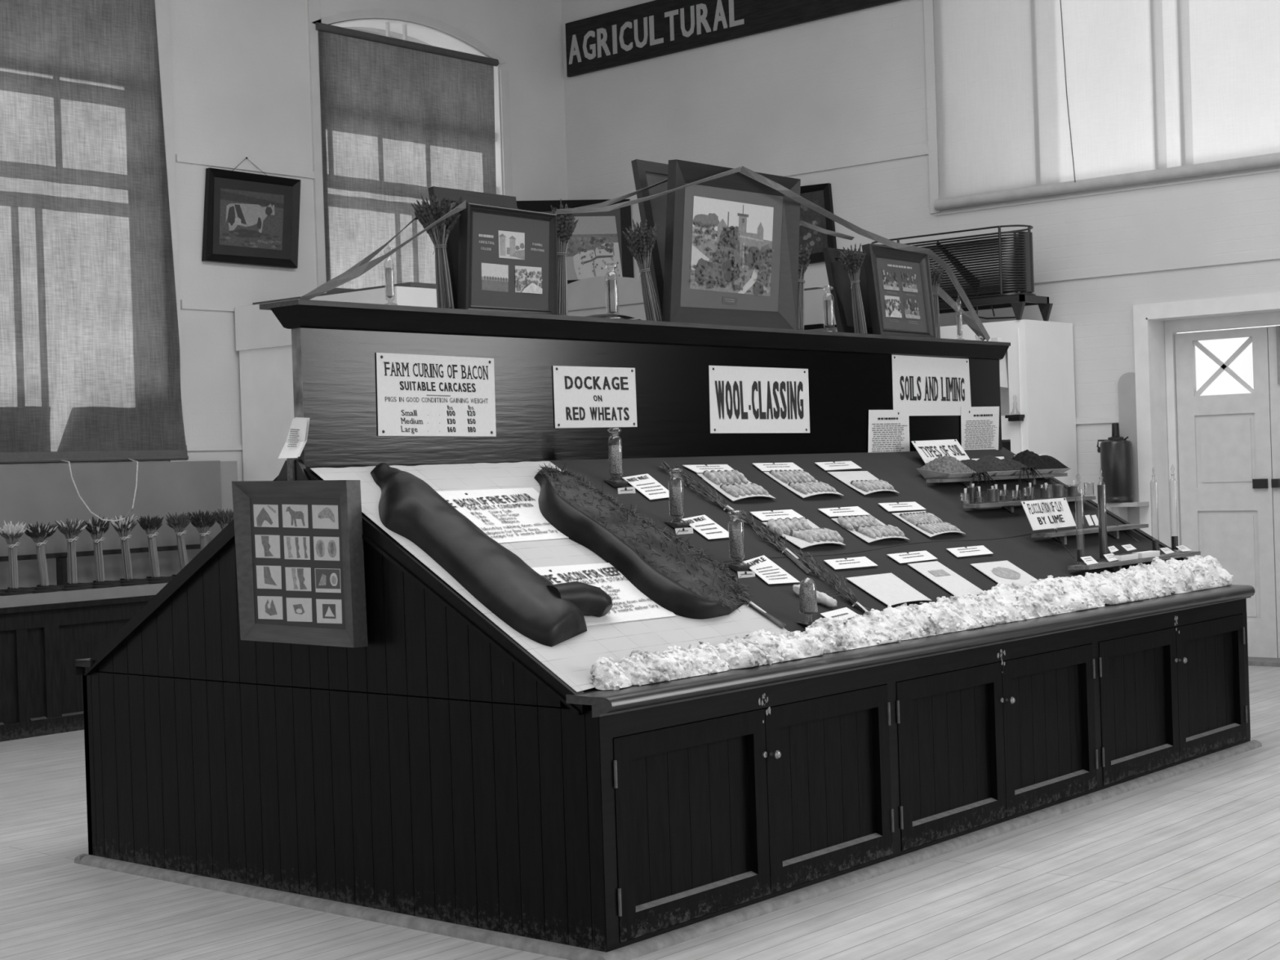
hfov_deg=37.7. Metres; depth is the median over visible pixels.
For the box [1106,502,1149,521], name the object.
wall bracket
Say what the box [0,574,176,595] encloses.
tabletop
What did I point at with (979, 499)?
beaker
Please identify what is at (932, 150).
trim
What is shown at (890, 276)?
photograph
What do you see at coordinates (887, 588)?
card
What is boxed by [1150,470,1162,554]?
glass cylinder
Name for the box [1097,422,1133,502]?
fire extinguisher
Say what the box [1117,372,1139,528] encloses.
board
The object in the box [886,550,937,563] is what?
card
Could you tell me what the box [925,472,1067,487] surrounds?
shelf
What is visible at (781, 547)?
bunch
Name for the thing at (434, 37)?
trim
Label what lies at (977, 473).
dried roots
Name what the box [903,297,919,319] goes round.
photograph
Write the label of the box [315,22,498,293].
roller blind
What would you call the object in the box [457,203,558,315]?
framed picture
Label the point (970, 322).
ribbon
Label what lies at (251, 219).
photograph
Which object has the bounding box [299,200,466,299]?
ribbon
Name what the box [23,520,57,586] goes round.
sheaf
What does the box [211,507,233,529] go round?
sheaf
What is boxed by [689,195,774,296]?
photograph
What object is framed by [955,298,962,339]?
jar
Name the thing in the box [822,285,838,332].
jar
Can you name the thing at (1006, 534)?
display board
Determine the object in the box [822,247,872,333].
picture
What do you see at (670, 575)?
bacon
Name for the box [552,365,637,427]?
poster
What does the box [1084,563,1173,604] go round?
fleece
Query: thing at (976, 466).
tray
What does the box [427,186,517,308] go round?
picture
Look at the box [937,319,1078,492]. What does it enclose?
tall cabinet
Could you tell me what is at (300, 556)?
framed picture
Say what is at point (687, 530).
tag
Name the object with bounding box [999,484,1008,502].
beaker
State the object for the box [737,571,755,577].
tag
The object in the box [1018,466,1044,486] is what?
dried roots
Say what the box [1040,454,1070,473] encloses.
pile
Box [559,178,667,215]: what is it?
ribbon
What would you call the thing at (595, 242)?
photograph
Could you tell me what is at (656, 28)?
sign
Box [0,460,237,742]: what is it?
display counter
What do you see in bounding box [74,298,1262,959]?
display stand
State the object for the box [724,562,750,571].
ledge
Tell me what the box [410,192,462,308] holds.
sheaf
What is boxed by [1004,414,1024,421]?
shelf
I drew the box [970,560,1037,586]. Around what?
card
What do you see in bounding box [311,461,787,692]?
display board
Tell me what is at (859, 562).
card
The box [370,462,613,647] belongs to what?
bacon
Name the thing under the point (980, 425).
notice
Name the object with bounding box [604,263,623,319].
jar
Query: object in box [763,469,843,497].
card
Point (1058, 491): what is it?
beaker
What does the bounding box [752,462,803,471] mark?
card
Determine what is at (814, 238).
photograph
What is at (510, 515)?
card
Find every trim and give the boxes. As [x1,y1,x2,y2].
[154,0,512,462]
[175,154,540,450]
[330,18,502,195]
[600,0,1279,424]
[1133,292,1279,551]
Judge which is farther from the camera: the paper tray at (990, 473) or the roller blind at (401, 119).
the roller blind at (401, 119)
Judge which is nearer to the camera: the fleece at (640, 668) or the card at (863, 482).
the fleece at (640, 668)
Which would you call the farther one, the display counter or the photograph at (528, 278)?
the display counter
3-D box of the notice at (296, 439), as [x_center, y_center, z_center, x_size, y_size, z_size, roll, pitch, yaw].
[-1.214,-0.148,6.562,0.129,0.144,0.065,-2,0,40]
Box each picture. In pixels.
[201,156,300,268]
[231,480,368,647]
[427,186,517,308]
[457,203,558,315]
[516,199,634,284]
[631,159,668,321]
[662,159,800,329]
[799,182,836,263]
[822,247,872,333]
[861,243,937,337]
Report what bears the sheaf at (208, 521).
on the display counter
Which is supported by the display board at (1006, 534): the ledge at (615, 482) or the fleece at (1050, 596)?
the ledge at (615, 482)
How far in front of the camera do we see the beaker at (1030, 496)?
9.41 m
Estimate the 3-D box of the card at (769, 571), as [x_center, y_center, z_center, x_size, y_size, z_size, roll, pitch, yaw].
[0.495,0.351,7.299,0.178,0.105,0.200,-2,0,40]
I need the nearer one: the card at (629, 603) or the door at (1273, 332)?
the card at (629, 603)
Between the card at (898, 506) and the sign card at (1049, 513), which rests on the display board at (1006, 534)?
the card at (898, 506)
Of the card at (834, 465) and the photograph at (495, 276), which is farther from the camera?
the card at (834, 465)
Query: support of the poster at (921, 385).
attached to the display stand
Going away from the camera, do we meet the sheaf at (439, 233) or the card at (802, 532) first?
the sheaf at (439, 233)
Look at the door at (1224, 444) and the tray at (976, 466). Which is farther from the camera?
the door at (1224, 444)
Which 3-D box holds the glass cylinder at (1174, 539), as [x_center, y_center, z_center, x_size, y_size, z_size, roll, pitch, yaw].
[2.732,0.142,9.599,0.060,0.454,0.059,-2,0,40]
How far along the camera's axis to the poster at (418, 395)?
7.07 m
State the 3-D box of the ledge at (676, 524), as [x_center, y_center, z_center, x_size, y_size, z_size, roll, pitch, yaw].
[0.145,0.176,7.384,0.069,0.030,0.075,-2,0,40]
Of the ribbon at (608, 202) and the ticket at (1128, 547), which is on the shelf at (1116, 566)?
the ticket at (1128, 547)
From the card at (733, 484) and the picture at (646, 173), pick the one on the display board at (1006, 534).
the card at (733, 484)
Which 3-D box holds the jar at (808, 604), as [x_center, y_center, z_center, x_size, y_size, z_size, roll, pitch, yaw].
[0.623,0.447,6.955,0.072,0.173,0.072,-2,0,40]
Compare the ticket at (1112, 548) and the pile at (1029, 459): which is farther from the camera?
the pile at (1029, 459)
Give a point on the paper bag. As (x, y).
(1004, 382)
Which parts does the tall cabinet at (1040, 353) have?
panel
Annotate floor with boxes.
[0,665,1279,959]
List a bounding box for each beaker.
[960,488,969,503]
[966,483,977,503]
[973,486,984,503]
[986,484,999,502]
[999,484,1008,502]
[1011,484,1021,500]
[1022,482,1035,500]
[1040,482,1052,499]
[1053,484,1064,497]
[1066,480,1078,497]
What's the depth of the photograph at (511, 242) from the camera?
7.35 m
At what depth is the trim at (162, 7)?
14.84 m
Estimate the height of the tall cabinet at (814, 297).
2.745 m
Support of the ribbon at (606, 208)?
hanging from the framed picture at (731, 251)
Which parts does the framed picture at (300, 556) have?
plate, plate, plate, plate, plate, plate, plate, plate, plate, plate, plate, plate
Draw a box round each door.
[1174,326,1279,666]
[1267,325,1279,657]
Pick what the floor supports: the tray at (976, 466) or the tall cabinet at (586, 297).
the tall cabinet at (586, 297)
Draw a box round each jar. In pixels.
[383,245,396,304]
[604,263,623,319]
[607,427,625,480]
[667,467,686,523]
[728,509,745,565]
[799,578,817,624]
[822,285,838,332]
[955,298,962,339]
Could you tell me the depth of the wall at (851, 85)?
14.87 m
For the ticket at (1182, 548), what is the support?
on the shelf at (1116, 566)
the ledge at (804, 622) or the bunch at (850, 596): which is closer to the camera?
the ledge at (804, 622)
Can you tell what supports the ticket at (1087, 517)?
on the shelf at (1113, 531)
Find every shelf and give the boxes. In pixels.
[259,298,1010,346]
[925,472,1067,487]
[963,496,1095,512]
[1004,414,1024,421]
[1031,524,1148,544]
[1067,551,1200,571]
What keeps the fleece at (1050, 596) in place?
on the display stand
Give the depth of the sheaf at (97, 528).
12.78 m
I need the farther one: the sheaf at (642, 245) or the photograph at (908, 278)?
the photograph at (908, 278)
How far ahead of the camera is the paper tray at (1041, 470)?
9.85 m
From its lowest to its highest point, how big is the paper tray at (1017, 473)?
0.052 m
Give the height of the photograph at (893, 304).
0.110 m
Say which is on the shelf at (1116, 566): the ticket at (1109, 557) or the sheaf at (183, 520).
the ticket at (1109, 557)
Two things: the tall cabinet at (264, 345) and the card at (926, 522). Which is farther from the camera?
the tall cabinet at (264, 345)
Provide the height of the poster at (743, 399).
0.305 m
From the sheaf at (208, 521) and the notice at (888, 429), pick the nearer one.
the notice at (888, 429)
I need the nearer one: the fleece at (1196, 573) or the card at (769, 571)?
the card at (769, 571)
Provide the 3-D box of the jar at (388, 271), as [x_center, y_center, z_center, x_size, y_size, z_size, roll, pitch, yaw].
[-0.920,-0.757,6.883,0.056,0.234,0.056,-2,0,40]
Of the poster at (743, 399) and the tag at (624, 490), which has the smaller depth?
the tag at (624, 490)
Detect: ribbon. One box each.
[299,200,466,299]
[309,202,454,292]
[555,166,740,213]
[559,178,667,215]
[738,165,990,341]
[799,220,854,239]
[937,285,986,341]
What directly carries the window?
in the wall at (241, 78)
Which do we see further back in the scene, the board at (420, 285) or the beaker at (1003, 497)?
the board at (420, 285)
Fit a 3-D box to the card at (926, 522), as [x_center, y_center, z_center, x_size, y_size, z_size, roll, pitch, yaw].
[1.325,0.200,8.580,0.204,0.111,0.316,-2,0,40]
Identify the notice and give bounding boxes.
[278,417,310,458]
[867,409,910,452]
[960,406,999,449]
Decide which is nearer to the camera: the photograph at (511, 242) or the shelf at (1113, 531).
the photograph at (511, 242)
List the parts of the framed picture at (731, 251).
name plate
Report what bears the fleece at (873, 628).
on the display stand
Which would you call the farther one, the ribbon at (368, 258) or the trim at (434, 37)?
the trim at (434, 37)
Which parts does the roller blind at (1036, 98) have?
pull cord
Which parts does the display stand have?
edge moulding, hanging bracket, edge moulding, cornice, floor moulding, door, knob, door, frame, door, knob, door, edge moulding, door, knob, door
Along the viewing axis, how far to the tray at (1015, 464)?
9.70 m
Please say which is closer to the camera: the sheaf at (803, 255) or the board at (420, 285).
the sheaf at (803, 255)
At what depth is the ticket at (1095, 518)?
9.46 m
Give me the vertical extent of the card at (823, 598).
0.092 m
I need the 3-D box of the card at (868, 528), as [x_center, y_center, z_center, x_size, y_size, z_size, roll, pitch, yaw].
[1.011,0.211,8.204,0.200,0.118,0.326,-2,0,40]
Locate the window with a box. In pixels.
[350,22,498,194]
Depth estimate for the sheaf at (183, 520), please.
13.29 m
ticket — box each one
[1080,555,1097,564]
[1084,515,1093,525]
[1091,515,1098,525]
[1103,553,1118,561]
[1107,546,1118,552]
[1121,544,1136,551]
[1160,547,1174,554]
[1175,545,1191,551]
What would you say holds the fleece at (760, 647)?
on the display stand
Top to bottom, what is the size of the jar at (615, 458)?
0.218 m
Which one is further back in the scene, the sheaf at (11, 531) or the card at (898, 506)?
the sheaf at (11, 531)
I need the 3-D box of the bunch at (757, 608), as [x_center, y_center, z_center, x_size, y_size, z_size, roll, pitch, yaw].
[0.089,0.241,7.125,1.046,0.629,0.135,-2,0,35]
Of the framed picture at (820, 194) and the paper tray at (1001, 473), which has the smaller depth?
the paper tray at (1001, 473)
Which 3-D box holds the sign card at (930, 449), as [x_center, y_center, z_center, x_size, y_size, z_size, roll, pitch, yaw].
[1.548,-0.142,9.606,0.093,0.133,0.452,-2,0,40]
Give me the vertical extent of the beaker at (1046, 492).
0.083 m
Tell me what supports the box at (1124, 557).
on the shelf at (1116, 566)
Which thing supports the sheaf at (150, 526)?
on the display counter
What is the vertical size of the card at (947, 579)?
0.142 m
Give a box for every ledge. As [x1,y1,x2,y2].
[604,479,628,486]
[664,520,689,528]
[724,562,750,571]
[797,620,813,626]
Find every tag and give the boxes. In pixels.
[617,486,635,493]
[675,527,693,534]
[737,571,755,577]
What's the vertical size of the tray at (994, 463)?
0.104 m
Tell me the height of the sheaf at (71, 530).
0.444 m
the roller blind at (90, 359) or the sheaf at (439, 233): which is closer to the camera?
the sheaf at (439, 233)
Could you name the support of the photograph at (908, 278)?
attached to the framed picture at (899, 282)
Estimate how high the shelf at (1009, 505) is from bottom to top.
0.054 m
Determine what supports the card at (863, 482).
on the display board at (1006, 534)
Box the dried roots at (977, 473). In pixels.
[970,471,999,488]
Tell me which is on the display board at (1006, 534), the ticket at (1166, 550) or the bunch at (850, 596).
the bunch at (850, 596)
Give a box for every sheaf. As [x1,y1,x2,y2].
[0,520,26,588]
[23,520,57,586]
[54,518,88,583]
[84,514,110,582]
[110,514,137,579]
[136,515,164,577]
[164,511,192,570]
[186,509,218,550]
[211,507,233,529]
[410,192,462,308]
[551,199,578,315]
[622,218,661,321]
[796,243,812,329]
[838,243,866,333]
[930,263,944,337]
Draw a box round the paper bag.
[1000,351,1008,387]
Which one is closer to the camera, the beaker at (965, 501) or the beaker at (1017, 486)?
the beaker at (965, 501)
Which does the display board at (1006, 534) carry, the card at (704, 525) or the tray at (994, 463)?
the card at (704, 525)
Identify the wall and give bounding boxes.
[0,0,568,587]
[561,0,1279,547]
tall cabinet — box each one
[234,285,437,480]
[567,275,646,319]
[797,287,837,331]
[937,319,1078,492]
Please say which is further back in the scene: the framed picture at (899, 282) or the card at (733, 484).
the framed picture at (899, 282)
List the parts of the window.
sill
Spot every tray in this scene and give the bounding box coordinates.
[916,454,976,478]
[960,459,998,476]
[971,471,998,476]
[976,455,1017,475]
[991,470,1017,475]
[1001,458,1030,475]
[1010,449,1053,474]
[1010,470,1030,475]
[1028,468,1053,474]
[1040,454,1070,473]
[1047,467,1070,473]
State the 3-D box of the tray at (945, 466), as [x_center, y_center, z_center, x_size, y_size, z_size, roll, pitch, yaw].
[1.520,-0.068,9.279,0.190,0.115,0.270,-2,0,40]
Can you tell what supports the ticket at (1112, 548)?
on the shelf at (1116, 566)
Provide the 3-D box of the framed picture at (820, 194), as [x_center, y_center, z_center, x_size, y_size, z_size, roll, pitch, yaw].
[1.400,-2.092,15.342,0.485,0.645,0.050,-2,0,40]
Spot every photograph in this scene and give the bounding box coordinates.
[219,188,284,249]
[481,262,508,292]
[498,230,524,259]
[515,265,542,293]
[566,216,622,279]
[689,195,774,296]
[799,200,822,249]
[882,268,898,290]
[884,295,902,318]
[901,271,917,293]
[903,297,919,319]
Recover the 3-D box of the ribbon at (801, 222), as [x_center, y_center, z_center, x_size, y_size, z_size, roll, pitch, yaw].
[0.923,-1.232,9.254,0.021,0.063,0.463,-2,0,40]
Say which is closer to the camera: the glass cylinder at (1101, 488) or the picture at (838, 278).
the glass cylinder at (1101, 488)
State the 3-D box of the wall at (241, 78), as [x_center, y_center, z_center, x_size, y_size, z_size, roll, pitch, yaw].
[-7.910,-1.488,8.888,0.450,6.400,22.850,-2,0,40]
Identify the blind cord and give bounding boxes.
[60,457,137,521]
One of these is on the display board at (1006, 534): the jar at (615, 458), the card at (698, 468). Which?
the card at (698, 468)
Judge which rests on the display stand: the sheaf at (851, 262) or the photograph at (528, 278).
the sheaf at (851, 262)
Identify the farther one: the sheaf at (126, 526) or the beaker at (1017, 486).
the sheaf at (126, 526)
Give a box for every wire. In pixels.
[1055,528,1074,558]
[1111,521,1139,542]
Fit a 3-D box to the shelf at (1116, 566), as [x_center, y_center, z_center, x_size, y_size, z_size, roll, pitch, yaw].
[2.422,0.414,9.165,0.117,0.063,1.252,-2,0,40]
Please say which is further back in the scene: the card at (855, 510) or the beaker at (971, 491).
the beaker at (971, 491)
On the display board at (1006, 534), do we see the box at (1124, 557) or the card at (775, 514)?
the card at (775, 514)
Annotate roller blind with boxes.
[0,0,188,463]
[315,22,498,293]
[933,0,1279,210]
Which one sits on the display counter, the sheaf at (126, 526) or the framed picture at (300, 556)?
the sheaf at (126, 526)
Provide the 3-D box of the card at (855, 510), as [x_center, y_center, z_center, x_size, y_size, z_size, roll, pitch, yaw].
[0.904,0.140,8.291,0.066,0.042,0.312,-2,0,40]
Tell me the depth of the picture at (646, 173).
8.27 m
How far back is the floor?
6.50 m
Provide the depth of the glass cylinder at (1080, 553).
8.83 m
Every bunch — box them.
[544,464,786,628]
[657,460,753,524]
[733,509,811,573]
[794,549,871,611]
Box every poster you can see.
[376,352,496,436]
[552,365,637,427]
[708,365,809,433]
[891,355,971,415]
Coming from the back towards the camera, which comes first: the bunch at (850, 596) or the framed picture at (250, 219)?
the framed picture at (250, 219)
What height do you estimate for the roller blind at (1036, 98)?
2.866 m
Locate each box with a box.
[1111,553,1137,560]
[1131,551,1159,558]
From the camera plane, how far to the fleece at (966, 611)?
7.40 m
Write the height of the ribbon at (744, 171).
0.711 m
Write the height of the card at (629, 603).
0.194 m
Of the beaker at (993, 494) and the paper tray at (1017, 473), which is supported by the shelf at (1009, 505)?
the beaker at (993, 494)
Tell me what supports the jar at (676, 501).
on the ledge at (676, 524)
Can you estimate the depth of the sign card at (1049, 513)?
9.04 m
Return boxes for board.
[252,281,435,304]
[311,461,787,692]
[541,448,1180,632]
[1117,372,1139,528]
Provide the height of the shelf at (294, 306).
0.018 m
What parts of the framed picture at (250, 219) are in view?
hanging cord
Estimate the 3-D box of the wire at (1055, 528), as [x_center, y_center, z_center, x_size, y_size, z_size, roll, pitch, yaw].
[2.009,0.300,8.957,0.052,0.143,0.227,-2,0,-7]
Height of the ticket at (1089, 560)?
0.034 m
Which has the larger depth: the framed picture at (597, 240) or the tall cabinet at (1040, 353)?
the framed picture at (597, 240)
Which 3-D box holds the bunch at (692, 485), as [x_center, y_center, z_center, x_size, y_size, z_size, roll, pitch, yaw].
[0.277,0.052,7.819,0.440,0.281,0.127,-2,0,31]
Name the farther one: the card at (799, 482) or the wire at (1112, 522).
the wire at (1112, 522)
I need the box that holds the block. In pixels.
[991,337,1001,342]
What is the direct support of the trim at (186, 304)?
attached to the wall at (241, 78)
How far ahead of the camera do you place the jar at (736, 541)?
7.20 m
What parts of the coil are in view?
stand rail, leg, leg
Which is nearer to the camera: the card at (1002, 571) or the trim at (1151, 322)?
the card at (1002, 571)
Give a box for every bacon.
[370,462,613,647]
[533,462,751,619]
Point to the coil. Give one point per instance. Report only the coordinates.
(1020, 278)
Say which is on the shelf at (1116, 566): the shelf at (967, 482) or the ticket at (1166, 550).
the ticket at (1166, 550)
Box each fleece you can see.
[589,656,631,689]
[617,641,728,685]
[714,629,824,669]
[803,608,902,653]
[883,592,997,639]
[977,574,1105,623]
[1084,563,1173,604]
[1150,555,1233,593]
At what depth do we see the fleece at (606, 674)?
5.87 m
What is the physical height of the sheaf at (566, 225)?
0.486 m
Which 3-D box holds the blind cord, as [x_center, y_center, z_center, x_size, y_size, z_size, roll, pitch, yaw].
[-3.725,0.068,12.966,0.491,0.438,0.805,-2,0,40]
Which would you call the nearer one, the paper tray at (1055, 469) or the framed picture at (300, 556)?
the framed picture at (300, 556)
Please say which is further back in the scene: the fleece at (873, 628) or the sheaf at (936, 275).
the sheaf at (936, 275)
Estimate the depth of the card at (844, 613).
7.16 m
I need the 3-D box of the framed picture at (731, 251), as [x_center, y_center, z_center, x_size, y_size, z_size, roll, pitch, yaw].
[0.423,-1.038,8.434,0.088,0.715,0.944,-2,0,40]
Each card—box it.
[436,487,568,543]
[531,562,675,626]
[622,473,669,499]
[680,515,728,539]
[683,464,733,473]
[697,470,776,501]
[742,555,799,584]
[750,509,804,520]
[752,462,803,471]
[762,516,845,548]
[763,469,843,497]
[792,584,840,607]
[815,461,862,470]
[817,506,869,516]
[820,607,857,620]
[823,556,877,569]
[826,471,899,494]
[831,514,909,542]
[845,573,932,605]
[878,502,925,511]
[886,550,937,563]
[892,511,964,537]
[907,560,982,596]
[911,439,969,463]
[946,545,992,557]
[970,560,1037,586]
[1021,497,1075,530]
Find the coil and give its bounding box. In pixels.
[871,224,1053,321]
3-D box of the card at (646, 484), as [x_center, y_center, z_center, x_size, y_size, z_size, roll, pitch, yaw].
[0.036,0.026,7.661,0.178,0.105,0.199,-2,0,40]
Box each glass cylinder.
[1074,477,1085,564]
[1097,475,1107,561]
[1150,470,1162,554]
[1168,464,1178,552]
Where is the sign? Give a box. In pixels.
[564,0,900,77]
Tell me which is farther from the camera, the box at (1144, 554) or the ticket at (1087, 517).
the ticket at (1087, 517)
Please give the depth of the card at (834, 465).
8.87 m

